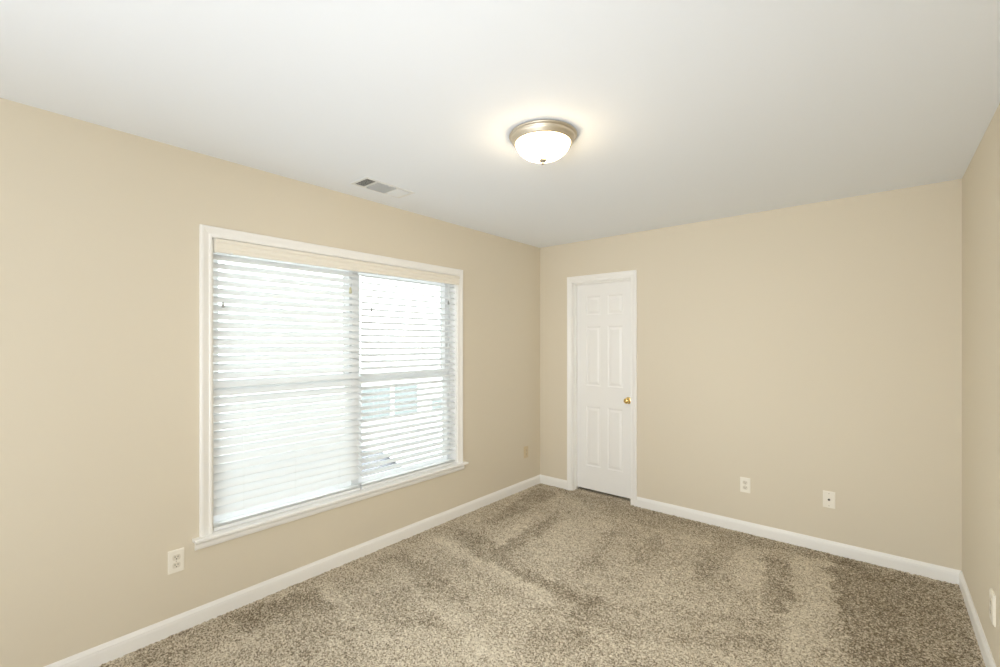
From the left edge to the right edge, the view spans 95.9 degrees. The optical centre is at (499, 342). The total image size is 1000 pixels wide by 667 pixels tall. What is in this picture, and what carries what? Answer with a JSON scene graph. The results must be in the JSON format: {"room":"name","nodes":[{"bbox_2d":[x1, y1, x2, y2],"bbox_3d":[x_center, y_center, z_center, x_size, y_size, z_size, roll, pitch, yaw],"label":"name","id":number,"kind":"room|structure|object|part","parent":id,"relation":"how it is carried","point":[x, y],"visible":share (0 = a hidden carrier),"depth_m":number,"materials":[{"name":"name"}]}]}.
{"room":"empty bedroom","nodes":[
{"label":"empty bedroom","id":0,"kind":"room"},
{"bbox_2d":[0,98,539,666],"bbox_3d":[-1.903,0.284,2.058,0.150,2.940,7.270,0,0,40],"label":"wall","id":1,"kind":"structure","parent":0,"point":[99,225],"depth_m":2.16,"materials":[{"name":"beige paint"}]},
{"bbox_2d":[168,547,183,574],"bbox_3d":[-1.625,1.096,2.266,0.008,0.114,0.070,0,0,40],"label":"wall outlet","id":2,"kind":"object","parent":1,"relation":"attached to","point":[175,557],"visible":1,"depth_m":2.26,"materials":[{"name":"white plastic"}]},
{"bbox_2d":[172,562,179,568],"bbox_3d":[-1.623,1.116,2.264,0.003,0.027,0.033,0,0,40],"label":"receptacle","id":3,"kind":"object","parent":2,"relation":"attached to","point":[175,565],"depth_m":2.26,"materials":[{"name":"white plastic"}]},
{"bbox_2d":[172,554,179,560],"bbox_3d":[-1.623,1.077,2.264,0.003,0.027,0.033,0,0,40],"label":"receptacle","id":4,"kind":"object","parent":2,"relation":"attached to","point":[175,557],"depth_m":2.26,"materials":[{"name":"white plastic"}]},
{"bbox_2d":[44,475,539,666],"bbox_3d":[-1.831,1.418,2.017,0.014,0.096,7.000,0,0,40],"label":"baseboard","id":5,"kind":"structure","parent":1,"relation":"attached to","point":[96,656],"depth_m":2.56,"materials":[{"name":"white wood"}]},
{"bbox_2d":[195,465,464,550],"bbox_3d":[-0.938,1.048,3.071,0.022,0.047,1.957,0,0,40],"label":"apron","id":6,"kind":"object","parent":1,"relation":"attached to","point":[245,532],"visible":0.72,"depth_m":2.80,"materials":[{"name":"white wood"}]},
{"bbox_2d":[192,461,467,543],"bbox_3d":[-0.958,1.016,3.096,0.140,0.016,1.989,0,0,40],"label":"window sill","id":7,"kind":"structure","parent":1,"relation":"attached to","point":[254,523],"depth_m":2.79,"materials":[{"name":"white wood"}]},
{"bbox_2d":[199,224,462,536],"bbox_3d":[-0.936,0.197,3.077,0.018,1.622,1.927,0,0,40],"label":"window frame","id":8,"kind":"structure","parent":1,"relation":"attached to","point":[206,233],"depth_m":2.38,"materials":[{"name":"white wood"}]},
{"bbox_2d":[212,238,456,532],"bbox_3d":[-1.000,0.234,3.131,0.150,1.582,1.813,0,0,40],"label":"window","id":9,"kind":"structure","parent":1,"relation":"in","point":[445,457],"depth_m":3.77,"materials":[{"name":"white plastic"}]},
{"bbox_2d":[213,253,354,521],"bbox_3d":[-1.321,0.238,2.811,0.070,1.574,0.895,0,0,40],"label":"window","id":10,"kind":"structure","parent":9,"relation":"attached to","point":[352,482],"depth_m":2.79,"materials":[{"name":"white plastic"}]},
{"bbox_3d":[-1.330,-0.121,2.819,0.024,0.795,0.851,0,0,40],"label":"sash","id":11,"kind":"part","parent":10,"relation":"part of","materials":[{"name":"white plastic"}]},
{"bbox_3d":[-1.310,0.618,2.802,0.024,0.752,0.851,0,0,40],"label":"sash","id":12,"kind":"part","parent":10,"relation":"part of","materials":[{"name":"white plastic"}]},
{"bbox_3d":[-1.321,0.238,2.811,0.070,1.574,0.895,0,0,40],"label":"frame","id":13,"kind":"part","parent":10,"relation":"part of","materials":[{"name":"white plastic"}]},
{"bbox_2d":[213,240,359,531],"bbox_3d":[-1.249,0.230,2.751,0.074,1.554,0.890,0,0,40],"label":"window blind","id":14,"kind":"object","parent":9,"relation":"attached to","point":[248,483],"visible":0.88,"depth_m":2.69,"materials":[{"name":"white plastic"}]},
{"bbox_3d":[-1.257,0.990,2.757,0.052,0.034,0.884,0,0,40],"label":"rail","id":15,"kind":"part","parent":14,"relation":"part of","materials":[{"name":"white plastic"}]},
{"bbox_2d":[214,238,459,284],"bbox_3d":[-0.928,-0.512,3.075,0.040,0.076,1.799,0,0,40],"label":"blind valance","id":16,"kind":"object","parent":9,"relation":"attached to","point":[229,247],"visible":1,"depth_m":2.83,"materials":[{"name":"white plastic"}]},
{"bbox_3d":[-0.751,-0.121,3.506,0.024,0.795,0.858,0,0,40],"label":"sash","id":17,"kind":"part","parent":9,"relation":"part of","materials":[{"name":"white plastic"}]},
{"bbox_3d":[-0.731,0.618,3.490,0.024,0.752,0.858,0,0,40],"label":"sash","id":18,"kind":"part","parent":9,"relation":"part of","materials":[{"name":"white plastic"}]},
{"bbox_2d":[358,272,454,489],"bbox_3d":[-0.671,0.230,3.439,0.071,1.554,0.897,0,0,40],"label":"window blind","id":19,"kind":"object","parent":9,"relation":"attached to","point":[367,484],"visible":0.96,"depth_m":3.38,"materials":[{"name":"white plastic"}]},
{"bbox_3d":[-0.892,-0.366,3.134,0.002,0.241,0.002,0,0,-35],"label":"pull cord","id":20,"kind":"part","parent":19,"relation":"part of","materials":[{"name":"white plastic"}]},
{"bbox_3d":[-0.677,0.990,3.445,0.052,0.034,0.891,0,0,40],"label":"rail","id":21,"kind":"part","parent":19,"relation":"part of","materials":[{"name":"white plastic"}]},
{"bbox_3d":[-0.462,0.240,3.701,0.054,1.493,0.001,0,0,40],"label":"ladder cord","id":22,"kind":"part","parent":19,"relation":"part of","materials":[{"name":"white fabric"}]},
{"bbox_2d":[524,446,527,457],"bbox_3d":[0.262,1.092,4.508,0.008,0.114,0.070,0,0,40],"label":"wall outlet","id":23,"kind":"object","parent":1,"relation":"attached to","point":[525,447],"visible":1,"depth_m":4.50,"materials":[{"name":"beige plastic"}]},
{"bbox_2d":[0,0,999,247],"bbox_3d":[-0.657,-1.061,1.028,3.084,0.150,7.000,0,0,40],"label":"ceiling","id":24,"kind":"structure","parent":0,"point":[681,112],"depth_m":1.77,"materials":[{"name":"white paint"}]},
{"bbox_2d":[350,177,414,197],"bbox_3d":[-0.741,-0.978,2.875,0.172,0.016,0.369,0,0,40],"label":"ceiling vent","id":25,"kind":"object","parent":24,"relation":"in","point":[368,183],"visible":1,"depth_m":2.85,"materials":[{"name":"white metal"}]},
{"bbox_2d":[509,119,576,164],"bbox_3d":[0.204,-0.915,2.147,0.322,0.141,0.322,0,0,40],"label":"ceiling lamp","id":26,"kind":"object","parent":24,"relation":"attached to","point":[542,141],"visible":1,"depth_m":2.06,"materials":[{"name":"white glass"}]},
{"bbox_3d":[0.204,-0.911,2.147,0.255,0.082,0.255,0,0,40],"label":"lamp shade","id":27,"kind":"part","parent":26,"relation":"part of","materials":[{"name":"white glass"}]},
{"bbox_2d":[100,483,985,666],"bbox_3d":[-0.415,1.457,1.315,3.084,0.011,7.750,0,0,40],"label":"floor","id":28,"kind":"structure","parent":0,"point":[539,575],"depth_m":2.52,"materials":[{"name":"brown carpet"}]},
{"bbox_2d":[540,179,961,570],"bbox_3d":[1.693,0.184,3.704,3.234,2.740,0.120,0,0,40],"label":"wall","id":29,"kind":"structure","parent":0,"point":[800,352],"depth_m":3.22,"materials":[{"name":"beige paint"}]},
{"bbox_2d":[540,474,566,489],"bbox_3d":[0.541,1.418,4.586,0.334,0.096,0.014,0,0,40],"label":"baseboard","id":30,"kind":"structure","parent":29,"relation":"attached to","point":[547,480],"depth_m":4.58,"materials":[{"name":"white wood"}]},
{"bbox_2d":[567,270,636,505],"bbox_3d":[0.980,0.409,4.292,0.717,2.114,0.138,0,0,40],"label":"door frame","id":31,"kind":"structure","parent":29,"relation":"attached to","point":[632,273],"depth_m":4.44,"materials":[{"name":"white wood"}]},
{"bbox_2d":[577,281,630,498],"bbox_3d":[0.986,0.427,4.303,0.596,2.007,0.104,0,0,40],"label":"door","id":32,"kind":"structure","parent":29,"relation":"in","point":[603,309],"depth_m":4.31,"materials":[{"name":"white paint"}]},
{"bbox_2d":[740,477,749,492],"bbox_3d":[1.881,1.092,3.462,0.070,0.114,0.008,0,0,40],"label":"wall outlet","id":33,"kind":"object","parent":29,"relation":"attached to","point":[744,482],"visible":1,"depth_m":3.46,"materials":[{"name":"white plastic"}]},
{"bbox_2d":[636,497,960,584],"bbox_3d":[1.995,1.418,3.362,2.033,0.096,0.014,0,0,40],"label":"baseboard","id":34,"kind":"structure","parent":29,"relation":"attached to","point":[932,571],"depth_m":3.17,"materials":[{"name":"white wood"}]},
{"bbox_2d":[823,490,834,508],"bbox_3d":[2.276,1.087,3.122,0.070,0.114,0.019,0,0,40],"label":"cable plate","id":35,"kind":"object","parent":29,"relation":"attached to","point":[828,496],"visible":1,"depth_m":3.12,"materials":[{"name":"white plastic"}]},
{"bbox_2d":[962,104,999,666],"bbox_3d":[0.532,0.184,-0.070,0.150,2.740,7.150,0,0,40],"label":"wall","id":36,"kind":"structure","parent":0,"point":[981,179],"depth_m":2.15,"materials":[{"name":"beige paint"}]},
{"bbox_2d":[959,571,995,666],"bbox_3d":[0.518,1.418,0.040,0.014,0.096,7.000,0,0,40],"label":"baseboard","id":37,"kind":"structure","parent":36,"relation":"attached to","point":[988,659],"depth_m":2.24,"materials":[{"name":"white wood"}]},
{"bbox_2d":[989,588,995,626],"bbox_3d":[2.130,1.144,1.953,0.011,0.130,0.085,0,0,40],"label":"wall outlet","id":38,"kind":"object","parent":36,"relation":"attached to","point":[992,598],"visible":1,"depth_m":1.93,"materials":[{"name":"white plastic"}]},
{"label":"outside","id":39,"kind":"structure","parent":0,"visible":0},
{"bbox_2d":[396,451,440,466],"bbox_3d":[-16.323,4.504,31.862,59.400,0.300,100.000,0,0,40],"label":"ground","id":40,"kind":"structure","parent":39,"point":[437,451],"depth_m":17.12,"materials":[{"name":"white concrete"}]},
{"bbox_2d":[218,311,440,471],"bbox_3d":[-7.133,1.604,18.245,7.800,5.500,15.800,0,0,40],"label":"house","id":41,"kind":"structure","parent":40,"relation":"on","point":[371,319],"depth_m":16.75,"materials":[{"name":"white"}]},
{"bbox_3d":[-4.402,2.154,16.024,0.020,1.200,1.220,0,0,40],"label":"pane","id":42,"kind":"part","parent":41,"relation":"part of","materials":[{"name":"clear glass"}]},
{"bbox_3d":[-3.562,2.174,17.022,0.020,1.200,1.130,0,0,40],"label":"pane","id":43,"kind":"part","parent":41,"relation":"part of","materials":[{"name":"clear glass"}]},
{"bbox_3d":[-2.557,2.504,18.215,0.020,0.600,0.650,0,0,40],"label":"pane","id":44,"kind":"part","parent":41,"relation":"part of","materials":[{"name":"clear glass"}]},
{"bbox_2d":[321,448,401,476],"bbox_3d":[-4.219,3.655,12.393,4.285,1.399,1.800,0,0,43],"label":"car","id":45,"kind":"object","parent":40,"relation":"on","point":[369,449],"visible":0.02,"depth_m":11.91,"materials":[{"name":"grey paint"}]}
]}

